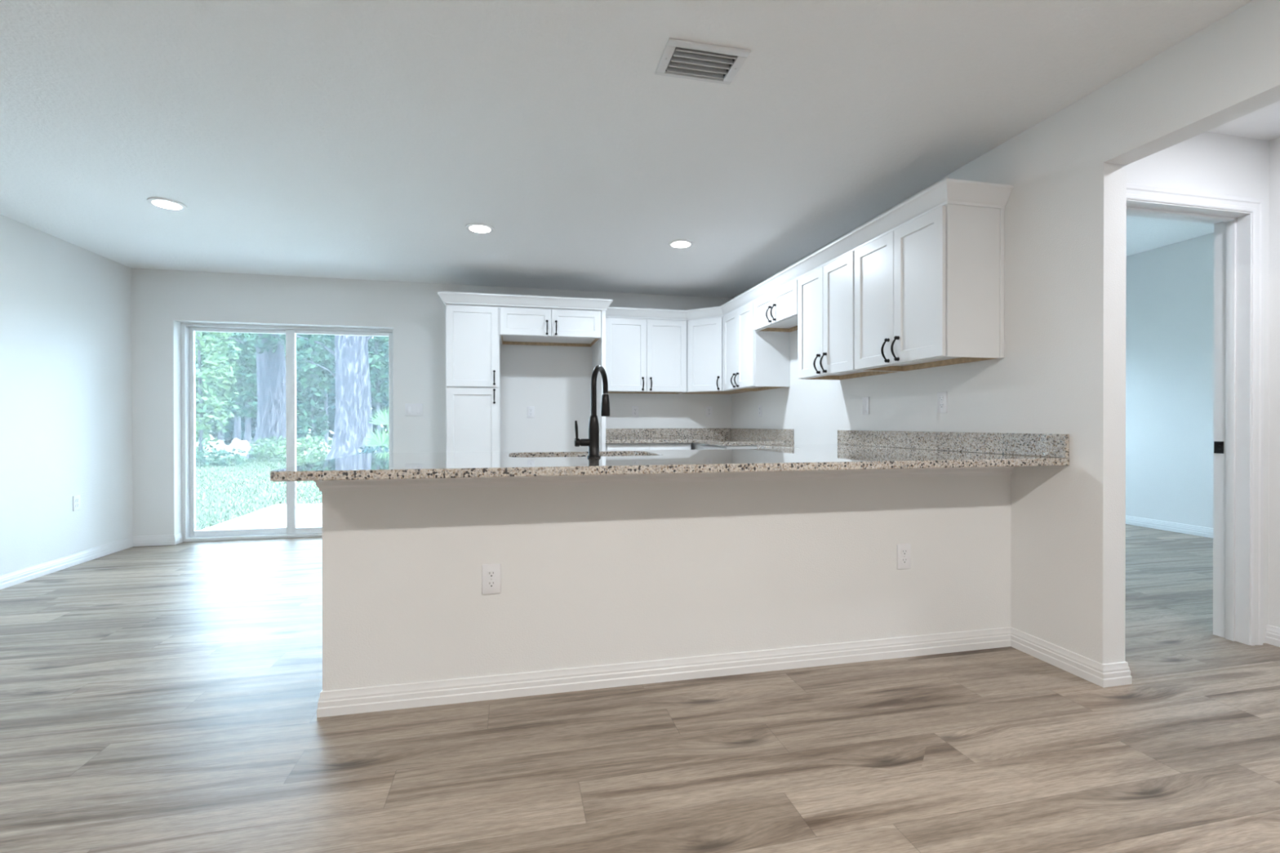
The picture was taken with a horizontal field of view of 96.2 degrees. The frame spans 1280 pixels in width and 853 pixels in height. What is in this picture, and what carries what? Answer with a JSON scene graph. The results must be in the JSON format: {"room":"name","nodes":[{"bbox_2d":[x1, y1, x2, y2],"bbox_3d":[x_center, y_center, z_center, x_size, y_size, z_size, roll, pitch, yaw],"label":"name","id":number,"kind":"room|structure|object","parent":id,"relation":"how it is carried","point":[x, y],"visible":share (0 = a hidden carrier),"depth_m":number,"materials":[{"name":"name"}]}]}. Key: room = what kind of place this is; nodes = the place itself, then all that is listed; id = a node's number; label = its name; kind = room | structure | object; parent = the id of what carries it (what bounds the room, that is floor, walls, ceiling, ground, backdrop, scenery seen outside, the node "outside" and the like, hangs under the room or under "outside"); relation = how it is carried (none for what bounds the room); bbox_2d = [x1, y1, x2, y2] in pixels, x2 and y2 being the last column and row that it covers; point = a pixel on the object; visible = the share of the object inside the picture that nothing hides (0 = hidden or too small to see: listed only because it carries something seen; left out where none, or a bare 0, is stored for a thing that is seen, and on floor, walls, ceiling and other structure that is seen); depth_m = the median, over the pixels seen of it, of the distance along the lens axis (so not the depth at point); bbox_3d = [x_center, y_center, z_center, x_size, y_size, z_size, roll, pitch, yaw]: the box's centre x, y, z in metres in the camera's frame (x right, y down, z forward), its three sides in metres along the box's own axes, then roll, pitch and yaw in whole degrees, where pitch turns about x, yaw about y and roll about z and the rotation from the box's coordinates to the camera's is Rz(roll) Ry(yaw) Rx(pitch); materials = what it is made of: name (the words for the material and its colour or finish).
{"room":"open-plan kitchen","nodes":[
{"label":"open-plan kitchen","id":0,"kind":"room"},
{"bbox_2d":[0,214,132,575],"bbox_3d":[-3.645,-0.152,1.055,0.200,2.424,8.662,0,0,-13],"label":"wall","id":1,"kind":"structure","parent":0,"point":[66,389],"depth_m":4.21,"materials":[{"name":"paint"}]},
{"bbox_2d":[72,494,79,511],"bbox_3d":[-4.279,0.581,4.368,0.008,0.115,0.070,0,0,-13],"label":"wall outlet","id":2,"kind":"object","parent":1,"relation":"attached to","point":[76,499],"visible":1,"depth_m":4.36,"materials":[{"name":"white plastic"}]},
{"bbox_2d":[0,532,182,589],"bbox_3d":[-3.385,1.016,1.120,0.331,0.088,8.268,0,0,-13],"label":"baseboard","id":3,"kind":"structure","parent":1,"relation":"attached to","point":[26,574],"depth_m":4.41,"materials":[{"name":"white paint"}]},
{"bbox_2d":[131,268,732,536],"bbox_3d":[-1.686,-0.173,5.748,5.676,2.424,0.240,0,0,-13],"label":"wall","id":4,"kind":"structure","parent":0,"point":[555,380],"depth_m":5.48,"materials":[{"name":"paint"}]},
{"bbox_2d":[181,322,393,542],"bbox_3d":[-3.270,0.050,5.435,1.815,1.984,0.110,0,0,-13],"label":"door","id":5,"kind":"structure","parent":4,"relation":"in","point":[189,534],"depth_m":5.35,"materials":[{"name":"white plastic"}]},
{"bbox_2d":[404,403,422,415],"bbox_3d":[-2.168,-0.162,5.513,0.162,0.115,0.008,0,0,-13],"label":"light switch","id":6,"kind":"object","parent":4,"relation":"attached to","point":[410,409],"visible":1,"depth_m":5.51,"materials":[{"name":"white plastic"}]},
{"bbox_2d":[527,406,534,417],"bbox_3d":[-1.093,-0.145,5.754,0.070,0.115,0.008,0,0,-13],"label":"wall outlet","id":7,"kind":"object","parent":4,"relation":"attached to","point":[531,410],"visible":1,"depth_m":5.75,"materials":[{"name":"white plastic"}]},
{"bbox_2d":[499,306,601,346],"bbox_3d":[-0.861,-0.946,5.460,0.912,0.269,0.675,0,0,-13],"label":"upper cabinet","id":8,"kind":"object","parent":4,"relation":"attached to","point":[521,326],"visible":1,"depth_m":5.20,"materials":[{"name":"white paint"}]},
{"bbox_2d":[631,405,638,417],"bbox_3d":[-0.049,-0.156,5.988,0.070,0.115,0.008,0,0,-13],"label":"wall outlet","id":9,"kind":"object","parent":4,"relation":"attached to","point":[634,408],"visible":1,"depth_m":5.99,"materials":[{"name":"white plastic"}]},
{"bbox_2d":[605,317,686,394],"bbox_3d":[0.034,-0.712,5.811,0.837,0.738,0.382,0,0,-13],"label":"upper cabinet","id":10,"kind":"object","parent":4,"relation":"attached to","point":[643,356],"visible":0.98,"depth_m":5.67,"materials":[{"name":"white paint"}]},
{"bbox_2d":[605,428,730,438],"bbox_3d":[0.266,0.071,6.052,1.460,0.102,0.020,0,0,-13],"label":"backsplash","id":11,"kind":"structure","parent":4,"relation":"attached to","point":[610,433],"depth_m":6.04,"materials":[{"name":"stone"}]},
{"bbox_2d":[706,406,712,417],"bbox_3d":[0.742,-0.157,6.166,0.070,0.115,0.008,0,0,-13],"label":"wall outlet","id":12,"kind":"object","parent":4,"relation":"attached to","point":[708,409],"visible":1,"depth_m":6.16,"materials":[{"name":"white plastic"}]},
{"bbox_2d":[683,316,750,394],"bbox_3d":[0.766,-0.713,5.855,0.608,0.738,0.618,0,0,-13],"label":"upper cabinet","id":13,"kind":"object","parent":4,"relation":"attached to","point":[704,337],"visible":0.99,"depth_m":5.66,"materials":[{"name":"white paint"}]},
{"bbox_2d":[0,524,1279,852],"bbox_3d":[1.144,1.111,2.062,9.981,0.120,8.522,0,0,-13],"label":"floor","id":14,"kind":"structure","parent":0,"point":[155,699],"depth_m":1.93,"materials":[{"name":"wood"}]},
{"bbox_2d":[444,303,500,452],"bbox_3d":[-1.528,-0.019,5.313,0.457,2.120,0.675,0,0,-13],"label":"pantry cabinet","id":15,"kind":"object","parent":14,"relation":"on","point":[472,331],"visible":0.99,"depth_m":5.03,"materials":[{"name":"white paint"}]},
{"bbox_2d":[437,291,613,311],"bbox_3d":[-1.065,-1.114,5.412,1.522,0.092,0.677,0,0,-13],"label":"crown molding","id":16,"kind":"structure","parent":15,"relation":"attached to","point":[446,297],"depth_m":5.10,"materials":[{"name":"white paint"}]},
{"bbox_2d":[592,310,605,450],"bbox_3d":[-0.401,-0.022,5.595,0.038,2.120,0.620,0,0,-13],"label":"end panel","id":17,"kind":"object","parent":14,"relation":"on","point":[599,348],"visible":0.26,"depth_m":5.32,"materials":[{"name":"white paint"}]},
{"bbox_2d":[605,443,690,450],"bbox_3d":[0.027,0.599,5.670,0.825,0.878,0.664,0,0,-13],"label":"base cabinet","id":18,"kind":"object","parent":14,"relation":"on","point":[611,446],"visible":0.07,"depth_m":5.39,"materials":[{"name":"white paint"}]},
{"bbox_2d":[605,437,794,445],"bbox_3d":[0.427,0.140,5.381,1.482,0.032,1.402,0,0,-13],"label":"countertop","id":19,"kind":"structure","parent":18,"relation":"on","point":[710,441],"depth_m":5.31,"materials":[{"name":"stone"}]},
{"bbox_2d":[690,443,701,449],"bbox_3d":[0.779,0.597,5.804,0.610,0.878,0.733,0,0,-13],"label":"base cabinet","id":20,"kind":"object","parent":14,"relation":"on","point":[693,446],"visible":0.02,"depth_m":5.52,"materials":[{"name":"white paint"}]},
{"bbox_2d":[699,444,756,449],"bbox_3d":[0.904,0.600,5.120,0.664,0.878,0.650,0,0,-13],"label":"base cabinet","id":21,"kind":"object","parent":14,"relation":"on","point":[704,446],"visible":0.06,"depth_m":4.81,"materials":[{"name":"white paint"}]},
{"bbox_3d":[1.197,0.605,3.816,0.664,0.878,0.600,0,0,-13],"label":"base cabinet","id":22,"kind":"object","parent":14,"relation":"on","visible":0},
{"bbox_2d":[269,444,1069,481],"bbox_3d":[0.144,0.150,2.987,3.081,0.032,1.767,0,0,-13],"label":"countertop","id":23,"kind":"structure","parent":22,"relation":"on","point":[806,457],"depth_m":2.26,"materials":[{"name":"stone"}]},
{"bbox_2d":[573,364,609,457],"bbox_3d":[-0.193,-0.071,2.591,0.102,0.414,0.250,0,0,33],"label":"faucet","id":24,"kind":"object","parent":23,"relation":"on","point":[593,442],"visible":1,"depth_m":2.52,"materials":[{"name":"black metal"}]},
{"bbox_2d":[0,0,1279,297],"bbox_3d":[-0.257,-1.445,1.810,7.146,0.150,8.662,0,0,-13],"label":"ceiling","id":25,"kind":"structure","parent":0,"point":[362,140],"depth_m":2.56,"materials":[{"name":"white paint"}]},
{"bbox_2d":[146,197,186,210],"bbox_3d":[-2.912,-1.367,3.540,0.192,0.014,0.192,0,0,-13],"label":"recessed light","id":26,"kind":"object","parent":25,"relation":"in","point":[166,203],"visible":1,"depth_m":3.52,"materials":[{"name":"white plastic"}]},
{"bbox_2d":[465,222,493,233],"bbox_3d":[-1.110,-1.371,3.985,0.192,0.014,0.192,0,0,-13],"label":"recessed light","id":27,"kind":"object","parent":25,"relation":"in","point":[479,228],"visible":1,"depth_m":3.96,"materials":[{"name":"white plastic"}]},
{"bbox_2d":[667,239,693,248],"bbox_3d":[0.307,-1.374,4.333,0.192,0.014,0.192,0,0,-13],"label":"recessed light","id":28,"kind":"object","parent":25,"relation":"in","point":[678,243],"visible":1,"depth_m":4.30,"materials":[{"name":"white plastic"}]},
{"bbox_2d":[654,38,751,84],"bbox_3d":[0.231,-1.415,2.162,0.310,0.112,0.209,0,0,-13],"label":"ceiling vent","id":29,"kind":"object","parent":25,"relation":"in","point":[679,56],"visible":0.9,"depth_m":2.16,"materials":[{"name":"metal"}]},
{"bbox_2d":[321,474,1011,691],"bbox_3d":[0.297,0.610,2.481,3.009,0.880,0.115,0,0,-13],"label":"wall","id":30,"kind":"structure","parent":0,"point":[605,574],"depth_m":2.36,"materials":[{"name":"paint"}]},
{"bbox_2d":[482,563,501,594],"bbox_3d":[-0.574,0.590,2.222,0.070,0.115,0.008,0,0,-13],"label":"wall outlet","id":31,"kind":"object","parent":30,"relation":"attached to","point":[491,572],"visible":1,"depth_m":2.22,"materials":[{"name":"white plastic"}]},
{"bbox_2d":[486,580,496,587],"bbox_3d":[-0.574,0.609,2.220,0.034,0.027,0.002,0,0,-13],"label":"socket","id":32,"kind":"object","parent":31,"relation":"attached to","point":[490,584],"depth_m":2.22,"materials":[{"name":"white plastic"}]},
{"bbox_2d":[486,570,496,577],"bbox_3d":[-0.574,0.570,2.220,0.034,0.027,0.002,0,0,-13],"label":"socket","id":33,"kind":"object","parent":31,"relation":"attached to","point":[490,574],"depth_m":2.22,"materials":[{"name":"white plastic"}]},
{"bbox_2d":[313,466,1014,491],"bbox_3d":[0.287,0.202,2.465,3.033,0.061,0.139,0,0,-13],"label":"countertop","id":34,"kind":"structure","parent":30,"relation":"attached to","point":[499,482],"depth_m":2.34,"materials":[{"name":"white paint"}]},
{"bbox_2d":[316,626,1132,717],"bbox_3d":[0.443,1.006,2.428,3.307,0.088,0.451,0,0,-4],"label":"baseboard","id":35,"kind":"structure","parent":30,"relation":"attached to","point":[438,692],"depth_m":2.36,"materials":[{"name":"white paint"}]},
{"bbox_2d":[897,543,911,568],"bbox_3d":[1.205,0.592,2.621,0.070,0.115,0.008,0,0,-13],"label":"wall outlet","id":36,"kind":"object","parent":30,"relation":"attached to","point":[904,550],"visible":1,"depth_m":2.62,"materials":[{"name":"white plastic"}]},
{"bbox_2d":[901,557,907,564],"bbox_3d":[1.205,0.612,2.619,0.034,0.027,0.002,0,0,-13],"label":"socket","id":37,"kind":"object","parent":36,"relation":"attached to","point":[904,560],"depth_m":2.62,"materials":[{"name":"white plastic"}]},
{"bbox_2d":[901,549,907,555],"bbox_3d":[1.205,0.573,2.619,0.034,0.027,0.002,0,0,-13],"label":"socket","id":38,"kind":"object","parent":36,"relation":"attached to","point":[904,552],"depth_m":2.62,"materials":[{"name":"white plastic"}]},
{"bbox_2d":[732,0,1279,663],"bbox_3d":[1.946,-0.162,2.257,0.115,2.424,8.162,0,0,-13],"label":"wall","id":39,"kind":"structure","parent":0,"point":[1062,369],"depth_m":2.46,"materials":[{"name":"paint"}]},
{"bbox_2d":[723,302,789,391],"bbox_3d":[1.020,-0.711,5.238,0.382,0.738,0.716,0,0,-13],"label":"upper cabinet","id":40,"kind":"object","parent":39,"relation":"attached to","point":[753,361],"visible":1,"depth_m":4.95,"materials":[{"name":"white paint"}]},
{"bbox_2d":[758,404,761,417],"bbox_3d":[1.152,-0.151,5.516,0.008,0.115,0.070,0,0,-13],"label":"wall outlet","id":41,"kind":"object","parent":39,"relation":"attached to","point":[759,406],"visible":1,"depth_m":5.51,"materials":[{"name":"white plastic"}]},
{"bbox_2d":[730,428,794,441],"bbox_3d":[1.140,0.072,5.541,0.020,0.102,1.400,0,0,-13],"label":"backsplash","id":42,"kind":"structure","parent":39,"relation":"attached to","point":[751,433],"depth_m":5.38,"materials":[{"name":"stone"}]},
{"bbox_2d":[753,280,797,332],"bbox_3d":[1.182,-0.940,4.514,0.382,0.273,0.766,0,0,-13],"label":"upper cabinet","id":43,"kind":"object","parent":39,"relation":"attached to","point":[776,311],"visible":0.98,"depth_m":4.49,"materials":[{"name":"white paint"}]},
{"bbox_2d":[605,177,1013,320],"bbox_3d":[0.976,-1.106,4.334,1.024,0.092,3.564,0,0,-32],"label":"crown molding","id":44,"kind":"structure","parent":39,"relation":"attached to","point":[948,191],"depth_m":3.33,"materials":[{"name":"white paint"}]},
{"bbox_2d":[797,251,899,380],"bbox_3d":[1.342,-0.705,3.802,0.382,0.738,0.692,0,0,-13],"label":"upper cabinet","id":45,"kind":"object","parent":39,"relation":"attached to","point":[825,295],"visible":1,"depth_m":3.73,"materials":[{"name":"white paint"}]},
{"bbox_2d":[862,396,869,413],"bbox_3d":[1.521,-0.141,3.872,0.008,0.115,0.070,0,0,-13],"label":"light switch","id":46,"kind":"object","parent":39,"relation":"attached to","point":[865,400],"visible":1,"depth_m":3.86,"materials":[{"name":"white plastic"}]},
{"bbox_2d":[854,204,1004,371],"bbox_3d":[1.499,-0.702,3.104,0.384,0.738,0.738,0,0,-13],"label":"upper cabinet","id":47,"kind":"object","parent":39,"relation":"attached to","point":[929,291],"visible":1,"depth_m":2.81,"materials":[{"name":"white paint"}]},
{"bbox_2d":[937,391,946,413],"bbox_3d":[1.675,-0.134,3.185,0.008,0.115,0.070,0,0,-13],"label":"wall outlet","id":48,"kind":"object","parent":39,"relation":"attached to","point":[942,396],"visible":1,"depth_m":3.18,"materials":[{"name":"white plastic"}]},
{"bbox_2d":[939,403,944,408],"bbox_3d":[1.672,-0.114,3.185,0.002,0.027,0.034,0,0,-13],"label":"socket","id":49,"kind":"object","parent":48,"relation":"attached to","point":[941,405],"depth_m":3.18,"materials":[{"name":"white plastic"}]},
{"bbox_2d":[939,395,944,401],"bbox_3d":[1.672,-0.153,3.185,0.002,0.027,0.034,0,0,-13],"label":"socket","id":50,"kind":"object","parent":48,"relation":"attached to","point":[941,397],"depth_m":3.18,"materials":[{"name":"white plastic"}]},
{"bbox_2d":[837,430,1069,457],"bbox_3d":[1.637,0.080,3.322,0.020,0.102,1.765,0,0,-13],"label":"backsplash","id":51,"kind":"structure","parent":39,"relation":"attached to","point":[1048,445],"depth_m":2.99,"materials":[{"name":"stone"}]},
{"bbox_2d":[1125,232,1213,528],"bbox_3d":[5.370,-0.382,5.440,0.150,2.830,3.928,0,0,-13],"label":"wall","id":52,"kind":"structure","parent":0,"point":[1170,288],"depth_m":5.69,"materials":[{"name":"paint"}]},
{"bbox_2d":[1125,515,1213,537],"bbox_3d":[5.317,0.990,5.311,0.015,0.088,3.688,0,0,-13],"label":"baseboard","id":53,"kind":"structure","parent":52,"relation":"attached to","point":[1140,522],"depth_m":5.66,"materials":[{"name":"white paint"}]},
{"bbox_2d":[1126,215,1213,256],"bbox_3d":[3.481,-1.868,5.044,4.105,0.150,3.984,0,0,-13],"label":"ceiling","id":54,"kind":"structure","parent":0,"point":[1143,233],"depth_m":5.31,"materials":[{"name":"white paint"}]},
{"bbox_2d":[1126,131,1269,643],"bbox_3d":[3.933,-0.371,3.041,4.105,2.830,0.126,0,0,-13],"label":"wall","id":55,"kind":"structure","parent":0,"point":[1206,162],"depth_m":2.71,"materials":[{"name":"paint"}]},
{"bbox_2d":[1126,183,1264,645],"bbox_3d":[2.531,-0.020,2.728,0.899,2.134,0.158,0,0,-13],"label":"door frame","id":56,"kind":"structure","parent":55,"relation":"in","point":[1238,222],"depth_m":2.78,"materials":[{"name":"white paint"}]},
{"bbox_2d":[1267,137,1279,627],"bbox_3d":[3.404,-0.161,1.412,0.120,2.424,3.075,0,0,-13],"label":"wall","id":57,"kind":"structure","parent":0,"point":[1273,523],"depth_m":2.75,"materials":[{"name":"paint"}]},
{"bbox_2d":[1265,624,1279,647],"bbox_3d":[3.340,1.008,1.399,0.015,0.088,2.829,0,0,-13],"label":"baseboard","id":58,"kind":"structure","parent":57,"relation":"attached to","point":[1273,633],"depth_m":2.75,"materials":[{"name":"white paint"}]},
{"label":"outside","id":59,"kind":"structure","parent":0,"visible":0},
{"bbox_2d":[195,434,389,530],"bbox_3d":[-16.050,1.113,36.556,100.000,0.230,66.238,0,0,-13],"label":"lawn","id":60,"kind":"structure","parent":59,"point":[252,442],"depth_m":9.89,"materials":[{"name":"green plant"}]},
{"bbox_2d":[195,354,208,433],"bbox_3d":[-24.560,-2.585,30.659,2.536,8.084,2.833,0,0,8],"label":"tree","id":61,"kind":"object","parent":60,"relation":"on","point":[197,402],"visible":0.02,"depth_m":30.89,"materials":[{"name":"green plant"}]},
{"bbox_2d":[195,417,211,458],"bbox_3d":[-14.147,0.419,18.134,1.028,1.596,1.015,0,0,-31],"label":"bush","id":62,"kind":"object","parent":60,"relation":"on","point":[207,429],"visible":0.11,"depth_m":18.33,"materials":[{"name":"green plant"}]},
{"bbox_2d":[197,342,226,439],"bbox_3d":[-26.000,-2.903,34.426,2.931,8.341,3.019,0,0,-13],"label":"tree","id":63,"kind":"object","parent":60,"relation":"on","point":[215,434],"visible":0.05,"depth_m":34.16,"materials":[{"name":"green plant"}]},
{"bbox_2d":[195,331,242,463],"bbox_3d":[-12.983,-1.363,16.865,2.175,4.945,1.748,0,0,-13],"label":"tree","id":64,"kind":"object","parent":60,"relation":"on","point":[201,407],"visible":0.51,"depth_m":16.92,"materials":[{"name":"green plant"}]},
{"bbox_2d":[195,434,251,457],"bbox_3d":[-15.736,0.678,20.861,3.000,0.807,1.800,0,0,-13],"label":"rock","id":65,"kind":"object","parent":60,"relation":"on","point":[236,443],"visible":0.23,"depth_m":20.68,"materials":[{"name":"white stone"}]},
{"bbox_2d":[195,446,256,466],"bbox_3d":[-11.585,0.852,15.663,2.038,0.615,1.113,0,0,-13],"label":"bush","id":66,"kind":"object","parent":60,"relation":"on","point":[237,457],"visible":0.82,"depth_m":15.57,"materials":[{"name":"green plant"}]},
{"bbox_2d":[195,331,257,441],"bbox_3d":[-16.225,-1.584,22.276,4.191,5.358,2.097,0,0,-13],"label":"tree","id":67,"kind":"object","parent":60,"relation":"on","point":[243,396],"visible":0.37,"depth_m":22.19,"materials":[{"name":"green plant"}]},
{"bbox_2d":[196,331,257,439],"bbox_3d":[-17.896,-1.649,24.958,3.778,5.476,2.147,0,0,-13],"label":"tree","id":68,"kind":"object","parent":60,"relation":"on","point":[237,434],"visible":0.12,"depth_m":24.99,"materials":[{"name":"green plant"}]},
{"bbox_2d":[208,333,257,445],"bbox_3d":[-21.976,-2.651,31.234,2.623,7.914,2.861,0,0,5],"label":"tree","id":69,"kind":"object","parent":60,"relation":"on","point":[228,435],"visible":0.13,"depth_m":30.84,"materials":[{"name":"grey plant"}]},
{"bbox_2d":[214,333,285,444],"bbox_3d":[-18.672,-1.782,27.284,3.714,5.726,2.202,0,0,-13],"label":"tree","id":70,"kind":"object","parent":60,"relation":"on","point":[247,436],"visible":0.03,"depth_m":27.22,"materials":[{"name":"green plant"}]},
{"bbox_2d":[195,333,307,457],"bbox_3d":[-13.264,-1.590,19.591,4.123,5.457,2.091,0,0,-13],"label":"oak tree","id":71,"kind":"object","parent":60,"relation":"on","point":[270,356],"visible":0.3,"depth_m":19.61,"materials":[{"name":"grey plant"}]},
{"bbox_2d":[251,413,257,440],"bbox_3d":[-23.099,-2.977,35.084,2.935,8.261,2.937,0,0,-13],"label":"tree","id":72,"kind":"object","parent":60,"relation":"on","point":[253,432],"visible":0.02,"depth_m":34.70,"materials":[{"name":"grey plant"}]},
{"bbox_2d":[248,435,306,461],"bbox_3d":[-11.200,0.726,17.782,1.608,0.909,1.063,0,0,-13],"label":"bush","id":73,"kind":"object","parent":60,"relation":"on","point":[263,450],"visible":0.64,"depth_m":17.57,"materials":[{"name":"green plant"}]},
{"bbox_2d":[284,334,315,440],"bbox_3d":[-19.248,-2.580,31.803,2.515,8.004,3.016,0,0,-13],"label":"tree","id":74,"kind":"object","parent":60,"relation":"on","point":[300,402],"visible":0.06,"depth_m":31.60,"materials":[{"name":"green plant"}]},
{"bbox_2d":[275,434,332,463],"bbox_3d":[-9.537,0.695,16.624,1.834,0.971,1.107,0,0,-13],"label":"bush","id":75,"kind":"object","parent":60,"relation":"on","point":[317,449],"visible":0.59,"depth_m":16.49,"materials":[{"name":"green plant"}]},
{"bbox_2d":[280,333,335,459],"bbox_3d":[-10.559,-1.487,18.662,1.590,5.174,1.755,0,0,40],"label":"tree","id":76,"kind":"object","parent":60,"relation":"on","point":[304,381],"visible":0.65,"depth_m":18.52,"materials":[{"name":"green plant"}]},
{"bbox_2d":[297,437,331,454],"bbox_3d":[-12.461,0.731,22.108,2.000,0.685,1.600,0,0,-13],"label":"bank","id":77,"kind":"object","parent":60,"relation":"on","point":[327,451],"visible":0.06,"depth_m":21.62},
{"bbox_2d":[297,351,333,442],"bbox_3d":[-20.016,-2.853,35.773,2.763,8.574,2.948,0,0,-13],"label":"tree","id":78,"kind":"object","parent":60,"relation":"on","point":[330,428],"visible":0.06,"depth_m":35.36,"materials":[{"name":"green plant"}]},
{"bbox_2d":[296,335,335,444],"bbox_3d":[-13.643,-1.827,24.941,2.760,5.816,1.920,0,0,-13],"label":"tree","id":79,"kind":"object","parent":60,"relation":"on","point":[325,393],"visible":0.08,"depth_m":24.86,"materials":[{"name":"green plant"}]},
{"bbox_2d":[295,333,375,460],"bbox_3d":[-7.496,-1.478,15.111,3.281,5.257,1.613,0,0,-13],"label":"oak tree","id":80,"kind":"object","parent":60,"relation":"on","point":[353,411],"visible":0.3,"depth_m":14.70,"materials":[{"name":"grey plant"}]},
{"bbox_2d":[326,335,373,439],"bbox_3d":[-16.479,-2.684,32.426,2.584,7.828,2.923,0,0,-13],"label":"tree","id":81,"kind":"object","parent":60,"relation":"on","point":[332,411],"visible":0.03,"depth_m":31.75,"materials":[{"name":"grey plant"}]},
{"bbox_2d":[354,443,389,454],"bbox_3d":[-6.192,0.744,13.761,1.233,0.902,1.061,0,0,-13],"label":"bush","id":82,"kind":"object","parent":60,"relation":"on","point":[371,450],"visible":0.15,"depth_m":13.50,"materials":[{"name":"green plant"}]},
{"bbox_2d":[362,405,389,453],"bbox_3d":[-3.919,0.324,9.161,0.935,1.552,0.364,0,0,-13],"label":"palmetto","id":83,"kind":"object","parent":60,"relation":"on","point":[380,439],"visible":0.32,"depth_m":9.04,"materials":[{"name":"green plant"}]},
{"bbox_2d":[368,336,388,453],"bbox_3d":[-8.387,-1.433,18.918,2.082,5.064,1.958,0,0,-13],"label":"tree","id":84,"kind":"object","parent":60,"relation":"on","point":[380,371],"visible":0.34,"depth_m":18.50,"materials":[{"name":"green plant"}]},
{"bbox_2d":[368,337,388,436],"bbox_3d":[-16.861,-2.978,36.474,2.782,8.424,2.861,0,0,9],"label":"tree","id":85,"kind":"object","parent":60,"relation":"on","point":[373,405],"visible":0.07,"depth_m":36.08,"materials":[{"name":"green plant"}]},
{"bbox_2d":[382,342,388,413],"bbox_3d":[-13.581,-2.641,33.080,2.579,7.866,2.918,0,0,-13],"label":"tree","id":86,"kind":"object","parent":60,"relation":"on","point":[386,402],"visible":0.02,"depth_m":32.29,"materials":[{"name":"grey plant"}]},
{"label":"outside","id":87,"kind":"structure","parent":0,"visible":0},
{"bbox_2d":[200,503,321,530],"bbox_3d":[0.635,1.151,7.808,11.020,0.155,2.742,0,0,-13],"label":"patio","id":88,"kind":"structure","parent":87,"point":[308,515],"depth_m":6.74,"materials":[{"name":"concrete"}]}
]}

